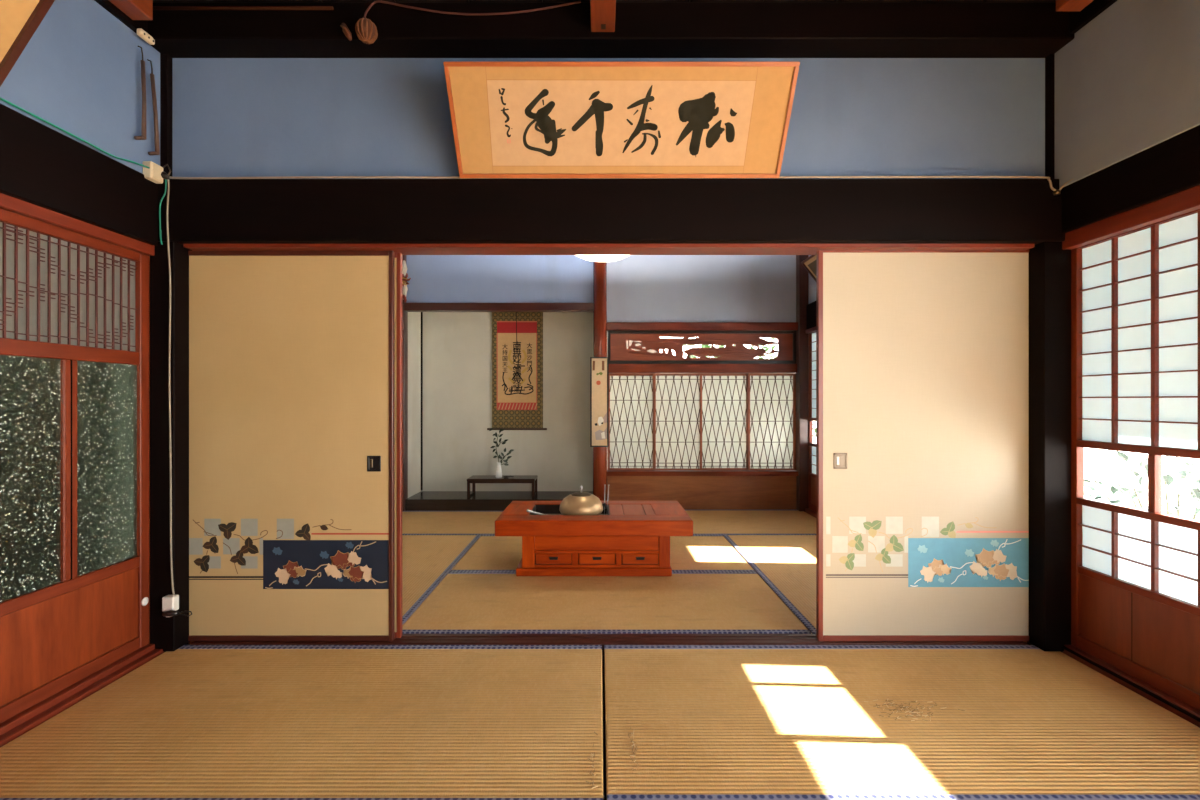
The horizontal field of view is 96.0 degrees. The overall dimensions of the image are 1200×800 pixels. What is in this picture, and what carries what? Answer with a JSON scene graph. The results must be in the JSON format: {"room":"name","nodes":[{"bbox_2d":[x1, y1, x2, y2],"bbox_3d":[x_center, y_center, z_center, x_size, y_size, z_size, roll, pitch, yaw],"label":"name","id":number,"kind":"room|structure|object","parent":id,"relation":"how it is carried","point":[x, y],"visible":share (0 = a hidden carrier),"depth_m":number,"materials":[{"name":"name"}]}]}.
{"room":"traditional dwelling","nodes":[
{"label":"traditional dwelling","id":0,"kind":"room"},
{"bbox_2d":[0,0,159,173],"bbox_3d":[-2.005,-1.242,0.250,0.150,0.595,4.300,0,0,0],"label":"wall","id":1,"kind":"structure","parent":0,"point":[79,72],"depth_m":2.05,"materials":[{"name":"blue paint"}]},
{"bbox_2d":[0,0,54,86],"bbox_3d":[-1.792,-1.172,1.105,0.260,0.393,1.200,0,0,0],"label":"framed picture","id":2,"kind":"object","parent":1,"relation":"attached to","point":[19,19],"visible":1,"depth_m":1.68,"materials":[{"name":"red paint"}]},
{"bbox_2d":[0,103,157,244],"bbox_3d":[-1.990,-0.812,0.225,0.140,0.280,4.250,0,0,0],"label":"lintel","id":3,"kind":"object","parent":1,"relation":"attached to","point":[41,166],"visible":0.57,"depth_m":1.97,"materials":[{"name":"black wood"}]},
{"bbox_2d":[0,97,149,168],"bbox_3d":[-1.908,-0.968,0.188,0.023,0.028,4.176,0,0,0],"label":"cable","id":4,"kind":"object","parent":3,"relation":"on","point":[2,99],"visible":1,"depth_m":1.94,"materials":[{"name":"green plastic"}]},
{"bbox_2d":[143,161,162,183],"bbox_3d":[-1.909,-0.972,2.308,0.043,0.072,0.065,0,0,0],"label":"junction box","id":5,"kind":"object","parent":3,"relation":"attached to","point":[153,174],"visible":1,"depth_m":2.29,"materials":[{"name":"beige plastic"}]},
{"bbox_2d":[134,46,145,139],"bbox_3d":[-1.904,-1.272,2.231,0.040,0.406,0.040,0,0,0],"label":"bar","id":6,"kind":"object","parent":1,"relation":"hanging from","point":[143,74],"visible":1,"depth_m":2.23,"materials":[{"name":"brown wood"}]},
{"bbox_2d":[147,59,159,154],"bbox_3d":[-1.899,-1.243,2.303,0.038,0.410,0.042,0,0,30],"label":"bar","id":7,"kind":"object","parent":1,"relation":"hanging from","point":[152,77],"visible":1,"depth_m":2.30,"materials":[{"name":"brown wood"}]},
{"bbox_2d":[149,256,149,642],"bbox_3d":[-2.075,-0.200,4.165,0.150,2.800,3.570,0,0,0],"label":"wall","id":8,"kind":"structure","parent":0,"point":[149,256],"depth_m":2.40,"materials":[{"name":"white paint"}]},
{"bbox_2d":[0,209,148,723],"bbox_3d":[-1.983,0.217,2.005,0.042,1.698,0.719,0,0,0],"label":"door","id":9,"kind":"structure","parent":8,"relation":"in","point":[74,307],"depth_m":2.01,"materials":[{"name":"red wood"}]},
{"bbox_2d":[0,643,163,746],"bbox_3d":[-1.985,1.108,0.235,0.150,0.084,4.270,0,0,0],"label":"sill","id":10,"kind":"structure","parent":8,"relation":"attached to","point":[23,722],"depth_m":1.98,"materials":[{"name":"brown wood"}]},
{"bbox_2d":[188,251,394,640],"bbox_3d":[-1.430,0.208,2.455,0.984,1.769,0.026,0,0,0],"label":"door","id":11,"kind":"structure","parent":8,"relation":"in","point":[292,353],"depth_m":2.45,"materials":[{"name":"paper"}]},
{"bbox_2d":[395,253,401,637],"bbox_3d":[-1.417,0.208,2.490,1.005,1.769,0.026,0,0,0],"label":"door frame","id":12,"kind":"structure","parent":8,"relation":"in","point":[398,256],"depth_m":2.48,"materials":[{"name":"wood"}]},
{"bbox_2d":[409,491,592,497],"bbox_3d":[-0.973,1.070,5.665,1.945,0.160,0.410,0,0,0],"label":"floor","id":13,"kind":"structure","parent":0,"point":[423,494],"depth_m":5.66,"materials":[{"name":"brown wood"}]},
{"bbox_2d":[467,475,537,497],"bbox_3d":[-1.007,0.895,5.607,0.690,0.190,0.265,0,0,0],"label":"table","id":14,"kind":"object","parent":13,"relation":"on","point":[473,479],"visible":0.99,"depth_m":5.48,"materials":[{"name":"paint"}]},
{"bbox_2d":[496,462,501,477],"bbox_3d":[-1.045,0.722,5.580,0.068,0.156,0.068,0,0,0],"label":"vase","id":15,"kind":"object","parent":14,"relation":"on","point":[498,469],"visible":1,"depth_m":5.56,"materials":[{"name":"white ceramic"}]},
{"bbox_2d":[489,428,513,465],"bbox_3d":[-1.021,0.516,5.585,0.260,0.450,0.092,0,0,0],"label":"leafy branch","id":16,"kind":"object","parent":15,"relation":"in","point":[500,430],"visible":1,"depth_m":5.59,"materials":[{"name":"green plant"}]},
{"bbox_2d":[406,255,795,497],"bbox_3d":[0.010,-0.270,5.665,4.020,2.540,0.530,0,0,0],"label":"wall","id":17,"kind":"structure","parent":0,"point":[457,346],"depth_m":5.80,"materials":[{"name":"beige paint"}]},
{"bbox_2d":[421,312,422,490],"bbox_3d":[-1.933,-0.240,5.854,0.017,2.440,0.017,0,0,0],"label":"trim","id":18,"kind":"structure","parent":17,"relation":"attached to","point":[421,312],"depth_m":5.84,"materials":[{"name":"black wood"}]},
{"bbox_2d":[405,498,563,510],"bbox_3d":[-0.998,1.069,5.412,1.875,0.162,0.095,0,0,0],"label":"platform","id":19,"kind":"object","parent":17,"relation":"attached to","point":[411,504],"depth_m":5.37,"materials":[{"name":"black wood"}]},
{"bbox_2d":[404,303,593,311],"bbox_3d":[-0.998,-0.922,5.380,1.875,0.075,0.100,0,0,0],"label":"beam","id":20,"kind":"structure","parent":17,"relation":"attached to","point":[409,307],"depth_m":5.33,"materials":[{"name":"red paint"}]},
{"bbox_2d":[487,312,546,429],"bbox_3d":[-0.896,-0.487,5.837,0.644,1.624,0.024,0,0,0],"label":"scroll","id":21,"kind":"object","parent":17,"relation":"hanging from","point":[517,337],"visible":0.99,"depth_m":5.84,"materials":[{"name":"beige paper"}]},
{"bbox_2d":[608,373,652,469],"bbox_3d":[0.317,0.219,5.482,0.478,0.978,0.028,0,0,0],"label":"window","id":22,"kind":"structure","parent":17,"relation":"in","point":[630,447],"depth_m":5.49,"materials":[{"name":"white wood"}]},
{"bbox_2d":[653,373,701,469],"bbox_3d":[0.785,0.219,5.452,0.490,0.978,0.028,0,0,0],"label":"window","id":23,"kind":"structure","parent":17,"relation":"in","point":[677,397],"depth_m":5.46,"materials":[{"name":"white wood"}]},
{"bbox_2d":[607,322,797,330],"bbox_3d":[1.020,-0.735,5.450,1.920,0.080,0.140,0,0,0],"label":"beam","id":24,"kind":"structure","parent":17,"relation":"attached to","point":[611,326],"depth_m":5.38,"materials":[{"name":"brown wood"}]},
{"bbox_2d":[607,469,797,475],"bbox_3d":[1.020,0.733,5.442,1.920,0.045,0.155,0,0,0],"label":"sill","id":25,"kind":"structure","parent":17,"relation":"attached to","point":[609,472],"depth_m":5.37,"materials":[{"name":"red wood"}]},
{"bbox_2d":[702,373,746,469],"bbox_3d":[1.260,0.219,5.482,0.496,0.978,0.028,0,0,0],"label":"window","id":26,"kind":"structure","parent":17,"relation":"in","point":[724,395],"depth_m":5.49,"materials":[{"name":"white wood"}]},
{"bbox_2d":[747,373,795,469],"bbox_3d":[1.731,0.219,5.452,0.482,0.978,0.028,0,0,0],"label":"window","id":27,"kind":"structure","parent":17,"relation":"in","point":[771,397],"depth_m":5.46,"materials":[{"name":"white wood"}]},
{"bbox_2d":[809,331,815,511],"bbox_3d":[2.076,0.204,5.000,0.036,1.731,0.690,0,0,0],"label":"door","id":28,"kind":"structure","parent":17,"relation":"in","point":[812,336],"depth_m":5.30,"materials":[{"name":"white paper"}]},
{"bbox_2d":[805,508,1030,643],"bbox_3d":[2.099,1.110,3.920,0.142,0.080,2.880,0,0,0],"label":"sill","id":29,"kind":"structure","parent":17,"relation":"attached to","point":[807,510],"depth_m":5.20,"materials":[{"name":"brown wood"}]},
{"bbox_2d":[153,0,1055,1],"bbox_3d":[-0.400,-1.738,2.150,5.800,0.125,8.300,0,0,0],"label":"ceiling","id":30,"kind":"structure","parent":0,"point":[153,0],"depth_m":2.27,"materials":[{"name":"brown wood"}]},
{"bbox_2d":[94,0,147,33],"bbox_3d":[-2.000,-1.600,0.200,0.200,0.150,4.200,0,0,0],"label":"ceiling beam","id":31,"kind":"structure","parent":30,"relation":"attached to","point":[133,25],"depth_m":2.16,"materials":[{"name":"black wood"}]},
{"bbox_2d":[109,0,152,19],"bbox_3d":[-1.870,-1.603,0.150,0.100,0.115,4.100,0,0,0],"label":"ceiling beam","id":32,"kind":"structure","parent":30,"relation":"attached to","point":[134,9],"depth_m":2.15,"materials":[{"name":"orange wood"}]},
{"bbox_2d":[576,255,629,261],"bbox_3d":[0.020,-1.348,3.900,0.464,0.656,0.464,0,0,0],"label":"pendant lamp","id":33,"kind":"object","parent":30,"relation":"hanging from","point":[596,258],"visible":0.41,"depth_m":3.90,"materials":[{"name":"white glass"}]},
{"bbox_2d":[590,0,615,31],"bbox_3d":[0.012,-1.602,0.185,0.100,0.116,4.170,0,0,0],"label":"ceiling beam","id":34,"kind":"structure","parent":30,"relation":"attached to","point":[602,12],"depth_m":2.17,"materials":[{"name":"orange wood"}]},
{"bbox_2d":[144,2,1074,57],"bbox_3d":[0.035,-1.597,2.370,3.930,0.155,0.200,0,0,0],"label":"ceiling beam","id":35,"kind":"structure","parent":30,"relation":"attached to","point":[642,29],"depth_m":2.27,"materials":[{"name":"black wood"}]},
{"bbox_2d":[137,28,154,44],"bbox_3d":[-1.891,-1.514,2.250,0.028,0.028,0.070,0,0,0],"label":"insulator","id":36,"kind":"object","parent":35,"relation":"attached to","point":[144,35],"visible":1,"depth_m":2.24,"materials":[{"name":"beige plastic"}]},
{"bbox_2d":[153,6,333,9],"bbox_3d":[-1.478,-1.622,2.235,0.745,0.014,0.014,0,0,0],"label":"rod","id":37,"kind":"object","parent":35,"relation":"attached to","point":[154,7],"visible":0.93,"depth_m":2.23,"materials":[{"name":"brown wood"}]},
{"bbox_2d":[340,23,351,40],"bbox_3d":[-1.048,-1.523,2.228,0.043,0.070,0.033,0,0,0],"label":"knot","id":38,"kind":"object","parent":35,"relation":"hanging from","point":[346,31],"visible":1,"depth_m":2.22,"materials":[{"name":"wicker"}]},
{"bbox_2d":[355,18,377,43],"bbox_3d":[-0.962,-1.520,2.225,0.087,0.095,0.087,0,0,0],"label":"bundle","id":39,"kind":"object","parent":35,"relation":"hanging from","point":[366,30],"visible":1,"depth_m":2.20,"materials":[{"name":"wicker"}]},
{"bbox_2d":[364,0,580,18],"bbox_3d":[-0.523,-1.601,2.226,0.887,0.094,0.026,0,0,-2],"label":"cord","id":40,"kind":"object","parent":39,"relation":"attached to","point":[376,1],"visible":1,"depth_m":2.22,"materials":[{"name":"brown"}]},
{"bbox_2d":[1056,0,1093,10],"bbox_3d":[1.862,-1.603,0.125,0.100,0.115,4.050,0,0,0],"label":"ceiling beam","id":41,"kind":"structure","parent":30,"relation":"attached to","point":[1061,5],"depth_m":2.12,"materials":[{"name":"orange wood"}]},
{"bbox_2d":[1069,0,1117,33],"bbox_3d":[2.085,-1.607,0.200,0.230,0.135,4.200,0,0,0],"label":"ceiling beam","id":42,"kind":"structure","parent":30,"relation":"attached to","point":[1078,20],"depth_m":2.19,"materials":[{"name":"black wood"}]},
{"bbox_2d":[172,58,1044,178],"bbox_3d":[0.040,-1.240,2.435,3.880,0.580,0.070,0,0,0],"label":"wall","id":43,"kind":"structure","parent":0,"point":[232,117],"depth_m":2.40,"materials":[{"name":"blue paint"}]},
{"bbox_2d":[158,179,1064,244],"bbox_3d":[0.043,-0.827,2.422,3.975,0.270,0.155,0,0,0],"label":"lintel","id":44,"kind":"object","parent":43,"relation":"attached to","point":[200,211],"visible":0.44,"depth_m":2.35,"materials":[{"name":"black wood"}]},
{"bbox_2d":[183,244,1034,254],"bbox_3d":[0.040,-0.685,2.455,3.770,0.018,0.130,0,0,0],"label":"door track","id":45,"kind":"object","parent":44,"relation":"attached to","point":[404,249],"visible":0.64,"depth_m":2.41,"materials":[{"name":"brown wood"}]},
{"bbox_2d":[169,176,1055,190],"bbox_3d":[0.041,-0.940,2.339,3.865,0.078,0.016,0,0,0],"label":"wire","id":46,"kind":"object","parent":44,"relation":"attached to","point":[281,177],"visible":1,"depth_m":2.34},
{"bbox_2d":[161,164,170,179],"bbox_3d":[-1.881,-0.987,2.335,0.052,0.067,0.032,0,0,0],"label":"joint","id":47,"kind":"object","parent":46,"relation":"attached to","point":[164,175],"visible":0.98,"depth_m":2.33,"materials":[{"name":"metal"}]},
{"bbox_2d":[159,179,166,244],"bbox_3d":[-1.894,-0.815,2.340,0.034,0.281,0.010,0,0,0],"label":"cable","id":48,"kind":"object","parent":47,"relation":"hanging from","point":[160,230],"visible":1,"depth_m":2.34,"materials":[{"name":"green plastic"}]},
{"bbox_2d":[1053,190,1060,194],"bbox_3d":[1.975,-0.897,2.335,0.028,0.024,0.028,0,0,0],"label":"anchor","id":49,"kind":"object","parent":44,"relation":"attached to","point":[1056,192],"visible":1,"depth_m":2.33,"materials":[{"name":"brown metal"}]},
{"bbox_2d":[443,61,799,177],"bbox_3d":[0.084,-1.161,2.244,1.382,0.402,0.308,0,0,0],"label":"calligraphy","id":50,"kind":"object","parent":43,"relation":"attached to","point":[510,119],"visible":1,"depth_m":2.21,"materials":[{"name":"beige paper"}]},
{"bbox_2d":[164,642,1062,799],"bbox_3d":[0.050,1.206,2.100,6.500,0.108,8.200,0,0,0],"label":"floor","id":51,"kind":"structure","parent":0,"point":[603,671],"depth_m":1.87,"materials":[{"name":"brown wood"}]},
{"bbox_2d":[150,53,191,650],"bbox_3d":[-1.916,-0.215,2.422,0.108,2.630,0.125,0,0,0],"label":"pillar","id":52,"kind":"structure","parent":51,"relation":"on","point":[167,633],"depth_m":2.36,"materials":[{"name":"black wood"}]},
{"bbox_2d":[162,595,178,616],"bbox_3d":[-1.863,0.895,2.343,0.050,0.090,0.036,0,0,0],"label":"wall socket","id":53,"kind":"object","parent":52,"relation":"attached to","point":[169,602],"visible":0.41,"depth_m":2.33,"materials":[{"name":"white plastic"}]},
{"bbox_2d":[162,610,191,616],"bbox_3d":[-1.812,0.915,2.316,0.124,0.029,0.028,0,0,0],"label":"plug","id":54,"kind":"object","parent":53,"relation":"attached to","point":[169,613],"visible":1,"depth_m":2.31,"materials":[{"name":"black paint"}]},
{"bbox_2d":[166,179,174,593],"bbox_3d":[-1.865,-0.057,2.344,0.027,1.806,0.027,0,0,0],"label":"cable","id":55,"kind":"object","parent":52,"relation":"attached to","point":[168,182],"visible":1,"depth_m":2.35,"materials":[{"name":"grey plastic"}]},
{"bbox_2d":[0,645,602,799],"bbox_3d":[-0.947,1.122,1.938,1.911,0.056,0.964,0,0,0],"label":"mat","id":56,"kind":"object","parent":51,"relation":"on","point":[191,722],"visible":0.94,"depth_m":1.82,"materials":[{"name":"wicker"}]},
{"bbox_2d":[189,535,480,642],"bbox_3d":[-1.458,1.124,3.473,0.979,0.052,1.849,0,0,0],"label":"mat","id":57,"kind":"object","parent":51,"relation":"on","point":[427,560],"visible":0.27,"depth_m":3.65,"materials":[{"name":"beige wicker"}]},
{"bbox_2d":[402,255,407,510],"bbox_3d":[-1.978,-0.205,5.388,0.085,2.670,0.105,0,0,0],"label":"pillar","id":58,"kind":"structure","parent":51,"relation":"on","point":[405,313],"depth_m":5.34,"materials":[{"name":"red paint"}]},
{"bbox_2d":[402,511,502,534],"bbox_3d":[-0.965,1.124,4.878,1.964,0.052,0.949,0,0,0],"label":"mat","id":59,"kind":"object","parent":51,"relation":"on","point":[413,522],"visible":0.33,"depth_m":4.85,"materials":[{"name":"beige wicker"}]},
{"bbox_2d":[593,261,606,500],"bbox_3d":[0.000,-0.205,5.360,0.144,2.670,0.144,0,0,0],"label":"pillar","id":60,"kind":"structure","parent":51,"relation":"on","point":[599,268],"depth_m":5.30,"materials":[{"name":"brown wood"}]},
{"bbox_2d":[590,355,608,446],"bbox_3d":[-0.005,-0.006,5.282,0.179,0.932,0.018,0,0,0],"label":"painting","id":61,"kind":"object","parent":60,"relation":"attached to","point":[599,366],"visible":1,"depth_m":5.28,"materials":[{"name":"beige paper"}]},
{"bbox_2d":[450,535,755,571],"bbox_3d":[0.018,1.124,3.928,1.959,0.052,0.939,0,0,0],"label":"mat","id":62,"kind":"object","parent":51,"relation":"on","point":[490,553],"visible":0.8,"depth_m":3.82,"materials":[{"name":"beige wicker"}]},
{"bbox_2d":[402,572,810,633],"bbox_3d":[0.018,1.124,3.000,1.959,0.052,0.904,0,0,0],"label":"mat","id":63,"kind":"object","parent":51,"relation":"on","point":[463,602],"visible":0.7,"depth_m":2.89,"materials":[{"name":"beige wicker"}]},
{"bbox_2d":[495,501,692,575],"bbox_3d":[-0.036,0.911,3.575,1.197,0.371,0.650,0,0,0],"label":"table","id":64,"kind":"object","parent":63,"relation":"on","point":[632,538],"visible":0.99,"depth_m":3.37,"materials":[{"name":"brown wood"}]},
{"bbox_2d":[527,509,544,514],"bbox_3d":[-0.381,0.737,3.497,0.206,0.085,0.077,0,0,-21],"label":"scoop","id":65,"kind":"object","parent":64,"relation":"on","point":[528,510],"visible":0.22,"depth_m":3.45,"materials":[{"name":"grey metal"}]},
{"bbox_3d":[-0.124,0.773,3.577,0.220,0.038,0.227,0,0,0],"label":"trivet","id":66,"kind":"object","parent":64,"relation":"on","visible":0},
{"bbox_2d":[559,486,606,514],"bbox_3d":[-0.124,0.661,3.580,0.291,0.188,0.291,0,0,40],"label":"kettle","id":67,"kind":"object","parent":66,"relation":"on","point":[577,503],"visible":0.98,"depth_m":3.48,"materials":[{"name":"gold metal"}]},
{"bbox_2d":[190,634,1027,655],"bbox_3d":[0.040,1.122,2.482,3.770,0.056,0.115,0,0,0],"label":"sill","id":68,"kind":"structure","parent":51,"relation":"on","point":[406,639],"depth_m":2.44,"materials":[{"name":"red paint"}]},
{"bbox_2d":[816,249,1028,640],"bbox_3d":[1.494,0.202,2.455,1.012,1.783,0.026,0,0,0],"label":"door","id":69,"kind":"structure","parent":68,"relation":"on","point":[922,357],"depth_m":2.45,"materials":[{"name":"beige paper"}]},
{"bbox_2d":[607,476,795,509],"bbox_3d":[1.020,0.953,5.460,1.920,0.395,0.080,0,0,0],"label":"wall panel","id":70,"kind":"object","parent":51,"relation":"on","point":[691,492],"visible":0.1,"depth_m":5.42,"materials":[{"name":"brown wood"}]},
{"bbox_2d":[685,510,815,534],"bbox_3d":[1.020,1.124,4.907,1.994,0.052,1.009,0,0,0],"label":"mat","id":71,"kind":"object","parent":51,"relation":"on","point":[705,522],"visible":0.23,"depth_m":4.85,"materials":[{"name":"beige wicker"}]},
{"bbox_2d":[796,255,808,511],"bbox_3d":[2.023,-0.205,5.397,0.103,2.670,0.125,0,0,0],"label":"pillar","id":72,"kind":"structure","parent":51,"relation":"on","point":[802,276],"depth_m":5.33,"materials":[{"name":"red paint"}]},
{"bbox_2d":[609,364,796,372],"bbox_3d":[1.020,-0.317,5.460,1.920,0.090,0.120,0,0,0],"label":"lintel","id":73,"kind":"object","parent":72,"relation":"attached to","point":[613,368],"visible":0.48,"depth_m":5.40,"materials":[{"name":"red wood"}]},
{"bbox_2d":[607,331,795,363],"bbox_3d":[1.024,-0.529,5.450,1.897,0.332,0.050,0,0,0],"label":"transom","id":74,"kind":"object","parent":73,"relation":"on","point":[617,351],"visible":0.98,"depth_m":5.44,"materials":[{"name":"red wood"}]},
{"bbox_2d":[723,535,1026,642],"bbox_3d":[1.510,1.124,3.473,1.014,0.052,1.849,0,0,0],"label":"mat","id":75,"kind":"object","parent":51,"relation":"on","point":[786,564],"visible":0.36,"depth_m":3.59,"materials":[{"name":"beige wicker"}]},
{"bbox_2d":[604,645,1199,799],"bbox_3d":[1.018,1.122,1.944,1.998,0.056,0.951,0,0,0],"label":"mat","id":76,"kind":"object","parent":51,"relation":"on","point":[683,722],"visible":0.98,"depth_m":1.82,"materials":[{"name":"wicker"}]},
{"bbox_2d":[1027,54,1070,650],"bbox_3d":[2.002,-0.215,2.422,0.120,2.630,0.125,0,0,0],"label":"pillar","id":77,"kind":"structure","parent":51,"relation":"on","point":[1049,265],"depth_m":2.36,"materials":[{"name":"black wood"}]},
{"bbox_2d":[1063,645,1199,727],"bbox_3d":[2.096,1.110,0.235,0.148,0.080,4.270,0,0,0],"label":"sill","id":78,"kind":"structure","parent":51,"relation":"on","point":[1158,697],"depth_m":2.04,"materials":[{"name":"brown wood"}]},
{"bbox_2d":[1071,209,1199,710],"bbox_3d":[2.076,0.204,2.019,0.036,1.731,0.697,0,0,0],"label":"door","id":79,"kind":"structure","parent":78,"relation":"on","point":[1135,294],"depth_m":2.09,"materials":[{"name":"white paper"}]},
{"bbox_2d":[809,255,815,303],"bbox_3d":[2.130,-1.230,3.975,0.140,0.620,3.050,0,0,0],"label":"wall","id":80,"kind":"structure","parent":0,"point":[812,284],"depth_m":5.25,"materials":[{"name":"paint"}]},
{"bbox_2d":[801,255,815,281],"bbox_3d":[1.965,-1.190,4.600,0.179,0.215,0.900,0,0,0],"label":"framed picture","id":81,"kind":"object","parent":80,"relation":"attached to","point":[809,264],"visible":0.24,"depth_m":4.96,"materials":[{"name":"red paint"}]},
{"bbox_2d":[805,301,815,333],"bbox_3d":[2.115,-0.798,3.920,0.170,0.283,2.880,0,0,0],"label":"lintel","id":82,"kind":"object","parent":80,"relation":"attached to","point":[810,308],"visible":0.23,"depth_m":5.21,"materials":[{"name":"black wood"}]},
{"bbox_2d":[1055,0,1199,187],"bbox_3d":[2.072,-1.240,0.250,0.155,0.640,4.300,0,0,0],"label":"wall","id":83,"kind":"structure","parent":0,"point":[1127,83],"depth_m":2.05,"materials":[{"name":"grey paint"}]},
{"bbox_2d":[1062,125,1199,232],"bbox_3d":[2.078,-0.829,0.225,0.145,0.207,4.250,0,0,0],"label":"lintel","id":84,"kind":"object","parent":83,"relation":"attached to","point":[1169,167],"visible":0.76,"depth_m":2.02,"materials":[{"name":"black wood"}]},
{"bbox_2d":[1059,178,1074,190],"bbox_3d":[1.993,-0.921,0.220,0.024,0.038,4.239,0,0,0],"label":"wire","id":85,"kind":"object","parent":84,"relation":"attached to","point":[1064,184],"visible":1,"depth_m":2.32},
{"bbox_2d":[1062,185,1199,249],"bbox_3d":[2.085,-0.692,0.235,0.130,0.069,4.270,0,0,0],"label":"door track","id":86,"kind":"object","parent":84,"relation":"attached to","point":[1188,200],"visible":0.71,"depth_m":2.04,"materials":[{"name":"brown wood"}]},
{"bbox_3d":[-2.010,0.215,-0.488,0.100,1.710,2.825,0,0,0],"label":"wall","id":87,"kind":"structure","parent":0,"visible":0},
{"bbox_2d":[0,193,154,255],"bbox_3d":[-2.002,-0.652,0.230,0.115,0.045,4.260,0,0,0],"label":"door track","id":88,"kind":"object","parent":87,"relation":"attached to","point":[8,203],"visible":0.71,"depth_m":1.99,"materials":[{"name":"brown wood"}]},
{"bbox_3d":[-2.038,-0.220,3.915,0.165,2.640,2.890,0,0,0],"label":"wall","id":89,"kind":"structure","parent":0,"visible":0},
{"bbox_2d":[402,260,410,301],"bbox_3d":[-1.904,-1.156,5.264,0.140,0.413,0.067,0,0,0],"label":"wall ornament","id":90,"kind":"object","parent":89,"relation":"attached to","point":[404,266],"visible":0.75,"depth_m":5.25,"materials":[{"name":"white paper"}]},
{"label":"outside","id":91,"kind":"structure","parent":0,"visible":0},
{"bbox_2d":[813,421,1199,520],"bbox_3d":[0.000,1.775,20.000,90.000,0.150,80.000,0,0,0],"label":"ground","id":92,"kind":"structure","parent":91,"point":[1099,462],"depth_m":12.16,"materials":[{"name":"white"}]},
{"bbox_2d":[607,340,655,468],"bbox_3d":[-1.070,0.050,7.950,3.860,3.300,0.100,0,0,0],"label":"wall","id":93,"kind":"structure","parent":92,"relation":"on","point":[630,341],"depth_m":7.90,"materials":[{"name":"white paint"}]},
{"bbox_2d":[683,337,777,358],"bbox_3d":[2.011,0.223,8.595,2.220,3.662,2.167,0,0,-8],"label":"bush","id":94,"kind":"object","parent":92,"relation":"on","point":[766,348],"visible":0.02,"depth_m":8.34,"materials":[{"name":"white plant"}]},
{"bbox_2d":[813,423,815,440],"bbox_3d":[4.313,0.220,8.626,2.179,3.646,2.202,0,0,-30],"label":"bush","id":95,"kind":"object","parent":92,"relation":"on","point":[814,429],"visible":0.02,"depth_m":9.23,"materials":[{"name":"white plant"}]},
{"bbox_2d":[1084,450,1199,519],"bbox_3d":[4.064,0.999,3.803,1.412,1.409,1.426,0,0,0],"label":"bush","id":96,"kind":"object","parent":92,"relation":"on","point":[1124,487],"visible":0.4,"depth_m":3.82,"materials":[{"name":"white plant"}]},
{"bbox_2d":[1084,490,1094,496],"bbox_3d":[3.555,0.683,4.000,0.184,0.034,0.188,0,0,0],"label":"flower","id":97,"kind":"object","parent":96,"relation":"on","point":[1086,493],"depth_m":3.97,"materials":[{"name":"white paper"}]},
{"bbox_2d":[1106,481,1141,488],"bbox_3d":[3.605,0.583,3.720,0.184,0.034,0.188,0,0,0],"label":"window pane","id":98,"kind":"object","parent":96,"relation":"on","point":[1118,484],"depth_m":3.70,"materials":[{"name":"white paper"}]},
{"bbox_2d":[1162,465,1199,472],"bbox_3d":[3.625,0.423,3.360,0.184,0.034,0.188,0,0,0],"label":"window pane","id":99,"kind":"object","parent":96,"relation":"on","point":[1175,467],"depth_m":3.35,"materials":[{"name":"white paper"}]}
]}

